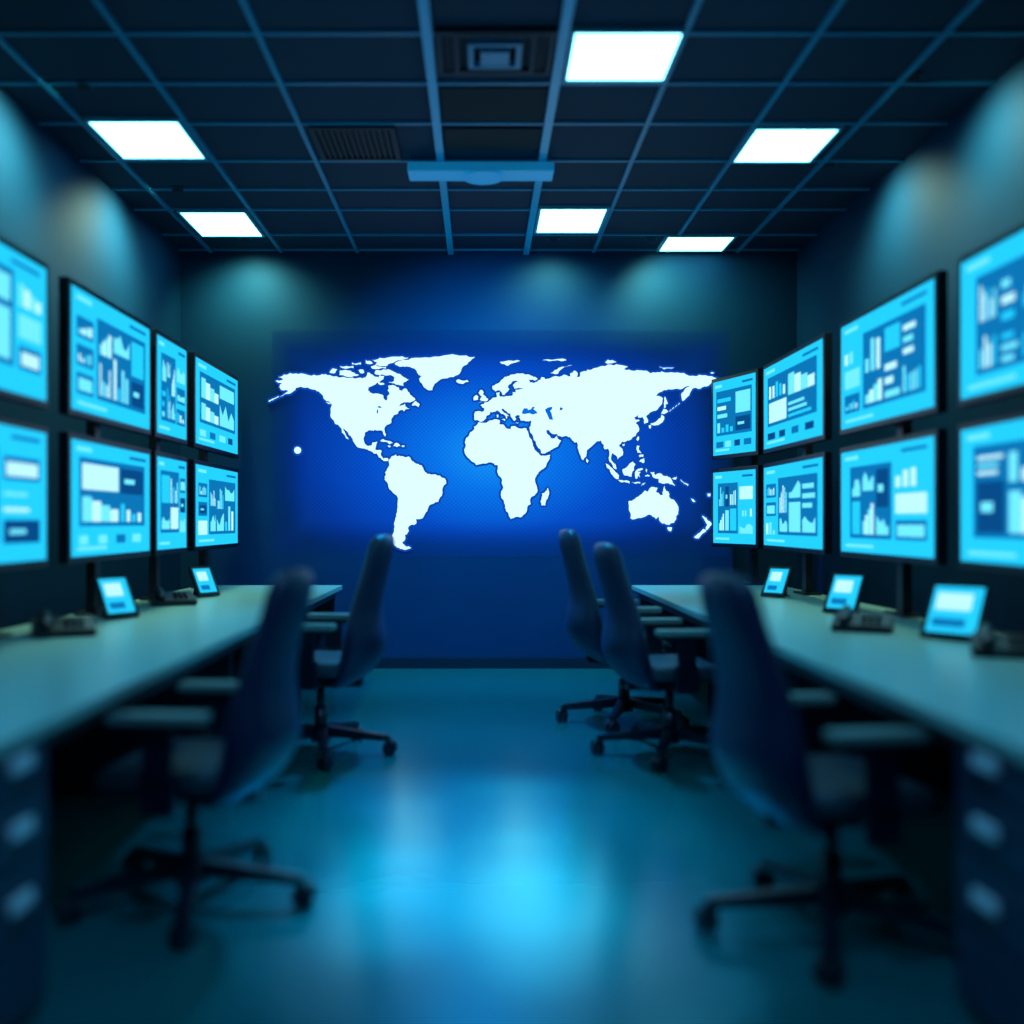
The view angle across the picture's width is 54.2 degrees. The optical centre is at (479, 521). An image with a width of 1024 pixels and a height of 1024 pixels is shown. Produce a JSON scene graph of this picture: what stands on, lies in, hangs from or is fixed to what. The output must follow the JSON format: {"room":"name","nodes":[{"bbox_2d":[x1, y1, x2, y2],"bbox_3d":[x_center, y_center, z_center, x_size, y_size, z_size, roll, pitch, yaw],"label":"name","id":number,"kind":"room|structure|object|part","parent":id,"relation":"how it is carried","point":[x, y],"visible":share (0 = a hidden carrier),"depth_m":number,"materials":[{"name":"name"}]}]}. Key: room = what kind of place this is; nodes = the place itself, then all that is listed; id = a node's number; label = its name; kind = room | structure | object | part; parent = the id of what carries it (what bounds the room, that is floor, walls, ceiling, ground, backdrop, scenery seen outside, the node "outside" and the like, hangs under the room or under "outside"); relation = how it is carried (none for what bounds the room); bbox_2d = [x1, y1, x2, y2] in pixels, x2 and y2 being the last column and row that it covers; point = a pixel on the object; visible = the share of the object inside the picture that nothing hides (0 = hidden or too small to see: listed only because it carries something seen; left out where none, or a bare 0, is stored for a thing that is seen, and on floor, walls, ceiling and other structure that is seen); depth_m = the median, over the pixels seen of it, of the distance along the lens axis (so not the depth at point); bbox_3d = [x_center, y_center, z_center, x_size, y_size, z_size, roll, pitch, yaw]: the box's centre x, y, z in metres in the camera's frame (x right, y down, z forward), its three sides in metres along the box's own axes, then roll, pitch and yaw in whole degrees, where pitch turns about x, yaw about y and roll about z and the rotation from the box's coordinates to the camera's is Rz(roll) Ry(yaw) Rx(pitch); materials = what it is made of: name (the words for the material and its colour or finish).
{"room":"control room","nodes":[
{"label":"control room","id":0,"kind":"room"},
{"bbox_2d":[0,87,180,629],"bbox_3d":[-2.610,-0.535,3.475,0.100,3.570,10.150,0,0,0],"label":"wall","id":1,"kind":"structure","parent":0,"point":[54,207],"depth_m":6.19,"materials":[{"name":"paint"}]},
{"bbox_2d":[181,251,796,657],"bbox_3d":[0.075,-0.535,8.600,5.470,3.570,0.100,0,0,0],"label":"wall","id":2,"kind":"structure","parent":0,"point":[242,312],"depth_m":8.55,"materials":[{"name":"paint"}]},
{"bbox_2d":[267,347,718,551],"bbox_3d":[0.152,-0.672,8.533,3.936,1.935,0.018,0,0,0],"label":"display","id":3,"kind":"object","parent":2,"relation":"attached to","point":[404,444],"visible":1,"depth_m":8.54,"materials":[{"name":"blue glass"}]},
{"bbox_2d":[375,658,610,667],"bbox_3d":[0.075,1.205,8.540,5.270,0.090,0.020,0,0,0],"label":"baseboard","id":4,"kind":"structure","parent":2,"relation":"attached to","point":[384,662],"depth_m":8.53,"materials":[{"name":"blue"}]},
{"bbox_2d":[19,668,985,1023],"bbox_3d":[0.075,1.300,3.475,5.470,0.100,10.350,0,0,0],"label":"floor","id":5,"kind":"structure","parent":0,"point":[493,867],"depth_m":3.37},
{"bbox_2d":[0,585,341,1023],"bbox_3d":[-1.653,0.875,4.060,1.135,0.750,7.720,0,0,0],"label":"desk","id":6,"kind":"object","parent":5,"relation":"on","point":[56,694],"visible":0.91,"depth_m":3.39,"materials":[{"name":"laminate"}]},
{"bbox_2d":[0,632,12,637],"bbox_3d":[-2.115,-0.301,4.280,0.120,1.600,0.240,0,0,0],"label":"monitor stand","id":7,"kind":"object","parent":6,"relation":"on","point":[2,634],"visible":1,"depth_m":4.35,"materials":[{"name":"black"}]},
{"bbox_2d":[0,236,48,408],"bbox_3d":[-2.041,-0.860,4.030,0.089,0.670,1.220,0,0,0],"label":"monitor","id":8,"kind":"object","parent":7,"relation":"attached to","point":[24,278],"visible":1,"depth_m":4.38,"materials":[{"name":"black"}]},
{"bbox_2d":[0,417,48,570],"bbox_3d":[-2.041,-0.117,4.030,0.089,0.645,1.220,0,0,0],"label":"monitor","id":9,"kind":"object","parent":7,"relation":"attached to","point":[24,447],"visible":1,"depth_m":4.38,"materials":[{"name":"black"}]},
{"bbox_2d":[31,609,96,638],"bbox_3d":[-1.840,0.444,4.420,0.260,0.110,0.240,0,0,-25],"label":"desk phone","id":10,"kind":"object","parent":6,"relation":"on","point":[44,625],"visible":1,"depth_m":4.36,"materials":[{"name":"black plastic"}]},
{"bbox_2d":[74,421,102,614],"bbox_3d":[-2.115,-0.301,5.470,0.120,1.600,0.240,0,0,0],"label":"monitor stand","id":11,"kind":"object","parent":6,"relation":"on","point":[92,429],"visible":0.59,"depth_m":5.43,"materials":[{"name":"black metal"}]},
{"bbox_2d":[59,276,150,435],"bbox_3d":[-2.040,-0.860,5.470,0.090,0.670,1.220,0,0,0],"label":"monitor","id":12,"kind":"object","parent":11,"relation":"attached to","point":[105,349],"visible":1,"depth_m":5.28,"materials":[{"name":"black"}]},
{"bbox_2d":[59,432,150,563],"bbox_3d":[-2.040,-0.117,5.470,0.090,0.645,1.220,0,0,0],"label":"monitor","id":13,"kind":"object","parent":11,"relation":"attached to","point":[105,485],"visible":1,"depth_m":5.28,"materials":[{"name":"black"}]},
{"bbox_2d":[92,575,139,619],"bbox_3d":[-1.891,0.387,5.186,0.136,0.217,0.200,0,0,35],"label":"tablet","id":14,"kind":"object","parent":6,"relation":"on","point":[114,592],"visible":1,"depth_m":5.17,"materials":[{"name":"black"}]},
{"bbox_2d":[139,437,159,599],"bbox_3d":[-2.115,-0.301,6.500,0.120,1.600,0.240,0,0,0],"label":"monitor stand","id":15,"kind":"object","parent":6,"relation":"on","point":[154,444],"visible":0.12,"depth_m":6.46,"materials":[{"name":"black metal"}]},
{"bbox_2d":[148,328,186,444],"bbox_3d":[-2.041,-0.860,6.500,0.089,0.670,0.680,0,0,0],"label":"monitor","id":16,"kind":"object","parent":15,"relation":"attached to","point":[168,356],"visible":0.93,"depth_m":6.41,"materials":[{"name":"black"}]},
{"bbox_2d":[151,451,186,554],"bbox_3d":[-2.041,-0.117,6.500,0.089,0.645,0.680,0,0,0],"label":"monitor","id":17,"kind":"object","parent":15,"relation":"attached to","point":[168,471],"visible":0.92,"depth_m":6.41,"materials":[{"name":"black"}]},
{"bbox_2d":[148,586,196,605],"bbox_3d":[-1.860,0.444,6.050,0.260,0.110,0.240,0,0,-25],"label":"desk phone","id":18,"kind":"object","parent":6,"relation":"on","point":[159,597],"visible":1,"depth_m":5.99,"materials":[{"name":"black plastic"}]},
{"bbox_3d":[-1.150,0.562,5.210,0.040,0.055,5.220,0,0,0],"label":"rail","id":19,"kind":"part","parent":6,"relation":"part of","materials":[{"name":"blue"}]},
{"bbox_2d":[191,450,207,587],"bbox_3d":[-2.115,-0.301,7.640,0.120,1.600,0.240,0,0,0],"label":"monitor stand","id":20,"kind":"object","parent":6,"relation":"on","point":[203,455],"visible":0.1,"depth_m":7.60,"materials":[{"name":"black metal"}]},
{"bbox_2d":[187,351,237,458],"bbox_3d":[-2.041,-0.860,7.640,0.089,0.670,1.280,0,0,0],"label":"monitor","id":21,"kind":"object","parent":20,"relation":"attached to","point":[212,391],"visible":1,"depth_m":7.44,"materials":[{"name":"black"}]},
{"bbox_2d":[187,459,237,550],"bbox_3d":[-2.040,-0.117,7.640,0.090,0.645,1.280,0,0,0],"label":"monitor","id":22,"kind":"object","parent":20,"relation":"attached to","point":[212,489],"visible":1,"depth_m":7.44,"materials":[{"name":"black"}]},
{"bbox_2d":[188,566,219,596],"bbox_3d":[-1.851,0.396,6.686,0.137,0.200,0.180,0,0,35],"label":"tablet","id":23,"kind":"object","parent":6,"relation":"on","point":[205,585],"visible":0.98,"depth_m":6.67,"materials":[{"name":"black"}]},
{"bbox_2d":[56,568,316,950],"bbox_3d":[-0.921,0.702,3.293,0.773,1.097,0.805,0,0,4],"label":"office chair","id":24,"kind":"object","parent":5,"relation":"on","point":[254,720],"visible":1,"depth_m":3.12,"materials":[{"name":"fabric"}]},
{"bbox_3d":[-0.980,0.818,3.302,0.490,0.119,0.500,0,0,4],"label":"seat","id":25,"kind":"part","parent":24,"relation":"part of","materials":[{"name":"fabric"}]},
{"bbox_3d":[-0.703,0.529,3.283,0.307,0.752,0.480,0,0,4],"label":"backrest","id":26,"kind":"part","parent":24,"relation":"part of","materials":[{"name":"fabric"}]},
{"bbox_2d":[296,534,396,770],"bbox_3d":[-0.828,0.658,5.396,0.766,1.184,0.802,0,0,6],"label":"office chair","id":27,"kind":"object","parent":5,"relation":"on","point":[364,643],"visible":0.73,"depth_m":5.21,"materials":[{"name":"fabric"}]},
{"bbox_3d":[-0.890,0.783,5.403,0.490,0.128,0.500,0,0,6],"label":"seat","id":28,"kind":"part","parent":27,"relation":"part of","materials":[{"name":"fabric"}]},
{"bbox_3d":[-0.614,0.471,5.374,0.307,0.812,0.480,0,0,6],"label":"backrest","id":29,"kind":"part","parent":27,"relation":"part of","materials":[{"name":"fabric"}]},
{"bbox_2d":[556,529,688,732],"bbox_3d":[0.874,0.647,6.253,0.794,1.206,0.814,0,0,-4],"label":"office chair","id":30,"kind":"object","parent":5,"relation":"on","point":[584,626],"visible":0.64,"depth_m":6.08,"materials":[{"name":"fabric"}]},
{"bbox_3d":[0.646,0.457,6.232,0.316,0.827,0.494,0,0,-4],"label":"backrest","id":31,"kind":"part","parent":30,"relation":"part of","materials":[{"name":"fabric"}]},
{"bbox_3d":[0.931,0.774,6.252,0.505,0.131,0.515,0,0,-4],"label":"seat","id":32,"kind":"part","parent":30,"relation":"part of","materials":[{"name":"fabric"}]},
{"bbox_2d":[590,542,716,772],"bbox_3d":[0.998,0.680,5.387,0.800,1.141,0.812,0,0,-6],"label":"office chair","id":33,"kind":"object","parent":5,"relation":"on","point":[641,661],"visible":0.88,"depth_m":5.19,"materials":[{"name":"fabric"}]},
{"bbox_3d":[0.766,0.500,5.353,0.316,0.782,0.494,0,0,-6],"label":"backrest","id":34,"kind":"part","parent":33,"relation":"part of","materials":[{"name":"fabric"}]},
{"bbox_3d":[1.051,0.800,5.383,0.505,0.124,0.515,0,0,-6],"label":"seat","id":35,"kind":"part","parent":33,"relation":"part of","materials":[{"name":"fabric"}]},
{"bbox_2d":[693,572,955,989],"bbox_3d":[1.056,0.702,3.067,0.784,1.097,0.782,0,0,-8],"label":"office chair","id":36,"kind":"object","parent":5,"relation":"on","point":[757,740],"visible":0.95,"depth_m":2.86,"materials":[{"name":"fabric"}]},
{"bbox_3d":[0.825,0.529,3.016,0.307,0.752,0.480,0,0,-8],"label":"backrest","id":37,"kind":"part","parent":36,"relation":"part of","materials":[{"name":"fabric"}]},
{"bbox_3d":[1.100,0.818,3.054,0.490,0.119,0.500,0,0,-8],"label":"seat","id":38,"kind":"part","parent":36,"relation":"part of","materials":[{"name":"fabric"}]},
{"bbox_2d":[632,585,1023,1023],"bbox_3d":[1.782,0.875,4.060,1.175,0.750,7.720,0,0,0],"label":"desk","id":39,"kind":"object","parent":5,"relation":"on","point":[974,706],"visible":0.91,"depth_m":2.98,"materials":[{"name":"laminate"}]},
{"bbox_2d":[749,456,763,584],"bbox_3d":[2.200,-0.301,8.040,0.120,1.600,0.240,0,0,0],"label":"monitor stand","id":40,"kind":"object","parent":39,"relation":"on","point":[753,460],"visible":0.37,"depth_m":8.00,"materials":[{"name":"black metal"}]},
{"bbox_2d":[712,368,762,459],"bbox_3d":[2.068,-0.850,8.012,0.090,0.670,0.680,0,0,-18],"label":"monitor","id":41,"kind":"object","parent":40,"relation":"attached to","point":[737,399],"visible":0.98,"depth_m":7.93,"materials":[{"name":"black"}]},
{"bbox_2d":[712,465,762,548],"bbox_3d":[2.068,-0.117,8.012,0.090,0.645,0.680,0,0,-18],"label":"monitor","id":42,"kind":"object","parent":40,"relation":"attached to","point":[737,492],"visible":0.97,"depth_m":7.93,"materials":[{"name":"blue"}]},
{"bbox_2d":[761,566,793,597],"bbox_3d":[1.978,0.396,6.640,0.136,0.200,0.180,0,0,-40],"label":"tablet","id":43,"kind":"object","parent":39,"relation":"on","point":[777,579],"visible":1,"depth_m":6.62,"materials":[{"name":"black"}]},
{"bbox_3d":[1.260,0.562,5.210,0.040,0.055,5.220,0,0,0],"label":"rail","id":44,"kind":"part","parent":39,"relation":"part of","materials":[{"name":"blue"}]},
{"bbox_2d":[793,444,821,594],"bbox_3d":[2.265,-0.301,6.920,0.120,1.600,0.240,0,0,0],"label":"monitor stand","id":45,"kind":"object","parent":39,"relation":"on","point":[807,558],"visible":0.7,"depth_m":6.88,"materials":[{"name":"black metal"}]},
{"bbox_2d":[763,332,831,453],"bbox_3d":[2.191,-0.850,6.920,0.089,0.670,1.360,0,0,0],"label":"monitor","id":46,"kind":"object","parent":45,"relation":"attached to","point":[797,385],"visible":1,"depth_m":6.73,"materials":[{"name":"black"}]},
{"bbox_2d":[763,452,831,554],"bbox_3d":[2.191,-0.117,6.920,0.089,0.645,1.360,0,0,0],"label":"monitor","id":47,"kind":"object","parent":45,"relation":"attached to","point":[797,492],"visible":1,"depth_m":6.72,"materials":[{"name":"black"}]},
{"bbox_2d":[822,572,867,612],"bbox_3d":[1.988,0.387,5.440,0.136,0.217,0.200,0,0,-40],"label":"tablet","id":48,"kind":"object","parent":39,"relation":"on","point":[844,588],"visible":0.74,"depth_m":5.43,"materials":[{"name":"black"}]},
{"bbox_2d":[830,605,893,633],"bbox_3d":[1.760,0.444,4.600,0.260,0.110,0.240,0,0,25],"label":"desk phone","id":49,"kind":"object","parent":39,"relation":"on","point":[845,620],"visible":1,"depth_m":4.54,"materials":[{"name":"black plastic"}]},
{"bbox_2d":[884,421,923,617],"bbox_3d":[2.265,-0.301,5.340,0.120,1.600,0.240,0,0,0],"label":"monitor stand","id":50,"kind":"object","parent":39,"relation":"on","point":[904,570],"visible":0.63,"depth_m":5.30,"materials":[{"name":"black metal"}]},
{"bbox_2d":[840,270,947,435],"bbox_3d":[2.191,-0.850,5.340,0.089,0.670,1.280,0,0,0],"label":"monitor","id":51,"kind":"object","parent":50,"relation":"attached to","point":[894,352],"visible":1,"depth_m":5.16,"materials":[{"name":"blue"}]},
{"bbox_2d":[840,429,947,565],"bbox_3d":[2.190,-0.117,5.340,0.090,0.645,1.280,0,0,0],"label":"monitor","id":52,"kind":"object","parent":50,"relation":"attached to","point":[894,491],"visible":1,"depth_m":5.16,"materials":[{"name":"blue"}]},
{"bbox_2d":[920,582,992,641],"bbox_3d":[2.018,0.378,4.240,0.136,0.235,0.250,0,0,-40],"label":"tablet","id":53,"kind":"object","parent":39,"relation":"on","point":[954,611],"visible":0.83,"depth_m":4.23,"materials":[{"name":"black"}]},
{"bbox_2d":[970,623,1023,658],"bbox_3d":[1.980,0.444,3.740,0.260,0.110,0.240,0,0,25],"label":"desk phone","id":54,"kind":"object","parent":39,"relation":"on","point":[986,643],"visible":1,"depth_m":3.70,"materials":[{"name":"black plastic"}]},
{"bbox_3d":[2.265,-0.301,3.890,0.120,1.600,0.240,0,0,0],"label":"monitor stand","id":55,"kind":"object","parent":39,"relation":"on","visible":0},
{"bbox_2d":[958,223,1023,406],"bbox_3d":[2.191,-0.850,3.890,0.089,0.670,1.220,0,0,0],"label":"monitor","id":56,"kind":"object","parent":55,"relation":"attached to","point":[990,276],"visible":1,"depth_m":4.20,"materials":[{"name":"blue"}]},
{"bbox_2d":[958,411,1023,573],"bbox_3d":[2.190,-0.117,3.890,0.090,0.645,1.220,0,0,0],"label":"monitor","id":57,"kind":"object","parent":55,"relation":"attached to","point":[990,450],"visible":1,"depth_m":4.20,"materials":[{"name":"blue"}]},
{"bbox_2d":[0,0,1023,248],"bbox_3d":[0.075,-2.370,3.475,5.470,0.100,10.350,0,0,0],"label":"ceiling","id":58,"kind":"structure","parent":0,"point":[54,58],"depth_m":5.48,"materials":[{"name":"tile"}]},
{"bbox_2d":[83,117,208,159],"bbox_3d":[-1.995,-2.306,6.030,0.550,0.026,0.620,0,0,0],"label":"panel light","id":59,"kind":"object","parent":58,"relation":"in","point":[130,138],"depth_m":5.98,"materials":[{"name":"white plastic"}]},
{"bbox_2d":[176,210,264,236],"bbox_3d":[-1.990,-2.306,7.730,0.520,0.026,0.660,0,0,0],"label":"panel light","id":60,"kind":"object","parent":58,"relation":"in","point":[206,223],"depth_m":7.70,"materials":[{"name":"white plastic"}]},
{"bbox_2d":[308,125,400,160],"bbox_3d":[-0.750,-2.305,6.080,0.500,0.028,0.520,0,0,0],"label":"ceiling vent","id":61,"kind":"object","parent":58,"relation":"in","point":[332,142],"depth_m":6.06,"materials":[{"name":"black metal"}]},
{"bbox_2d":[407,162,553,184],"bbox_3d":[0.005,-2.265,6.420,0.930,0.116,0.260,0,0,0],"label":"bar","id":62,"kind":"object","parent":58,"relation":"attached to","point":[478,173],"visible":1,"depth_m":6.33,"materials":[{"name":"blue metal"}]},
{"bbox_2d":[434,26,556,74],"bbox_3d":[0.072,-2.294,4.905,0.575,0.050,0.450,0,0,0],"label":"air diffuser","id":63,"kind":"object","parent":58,"relation":"in","point":[471,50],"depth_m":4.85,"materials":[{"name":"black metal"}]},
{"bbox_2d":[0,0,1023,254],"bbox_3d":[0.075,-2.303,3.475,5.270,0.035,10.150,0,0,0],"label":"grid","id":64,"kind":"object","parent":58,"relation":"attached to","point":[426,31],"depth_m":5.79,"materials":[{"name":"blue metal"}]},
{"bbox_2d":[443,127,540,149],"bbox_3d":[0.072,-2.313,6.035,0.575,0.011,0.330,0,0,0],"label":"tile","id":65,"kind":"structure","parent":64,"relation":"in","point":[455,138],"depth_m":6.02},
{"bbox_2d":[440,86,547,120],"bbox_3d":[0.072,-2.313,5.535,0.575,0.011,0.430,0,0,0],"label":"tile","id":66,"kind":"structure","parent":64,"relation":"in","point":[458,103],"depth_m":5.52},
{"bbox_2d":[534,205,609,233],"bbox_3d":[0.690,-2.306,7.640,0.520,0.026,0.640,0,0,0],"label":"panel light","id":67,"kind":"object","parent":58,"relation":"in","point":[551,219],"depth_m":7.60,"materials":[{"name":"white plastic"}]},
{"bbox_2d":[562,27,686,82],"bbox_3d":[0.700,-2.306,4.950,0.540,0.026,0.540,0,0,0],"label":"panel light","id":68,"kind":"object","parent":58,"relation":"in","point":[594,54],"depth_m":4.92,"materials":[{"name":"white plastic"}]},
{"bbox_2d":[657,235,736,251],"bbox_3d":[1.785,-2.306,8.270,0.570,0.026,0.460,0,0,0],"label":"panel light","id":69,"kind":"object","parent":58,"relation":"in","point":[670,243],"depth_m":8.25,"materials":[{"name":"white plastic"}]},
{"bbox_2d":[730,125,843,163],"bbox_3d":[1.860,-2.306,6.115,0.520,0.026,0.570,0,0,0],"label":"panel light","id":70,"kind":"object","parent":58,"relation":"in","point":[765,144],"depth_m":6.07,"materials":[{"name":"white plastic"}]},
{"bbox_2d":[797,57,1023,633],"bbox_3d":[2.760,-0.535,3.475,0.100,3.570,10.150,0,0,0],"label":"wall","id":71,"kind":"structure","parent":0,"point":[961,189],"depth_m":6.03,"materials":[{"name":"paint"}]}
]}

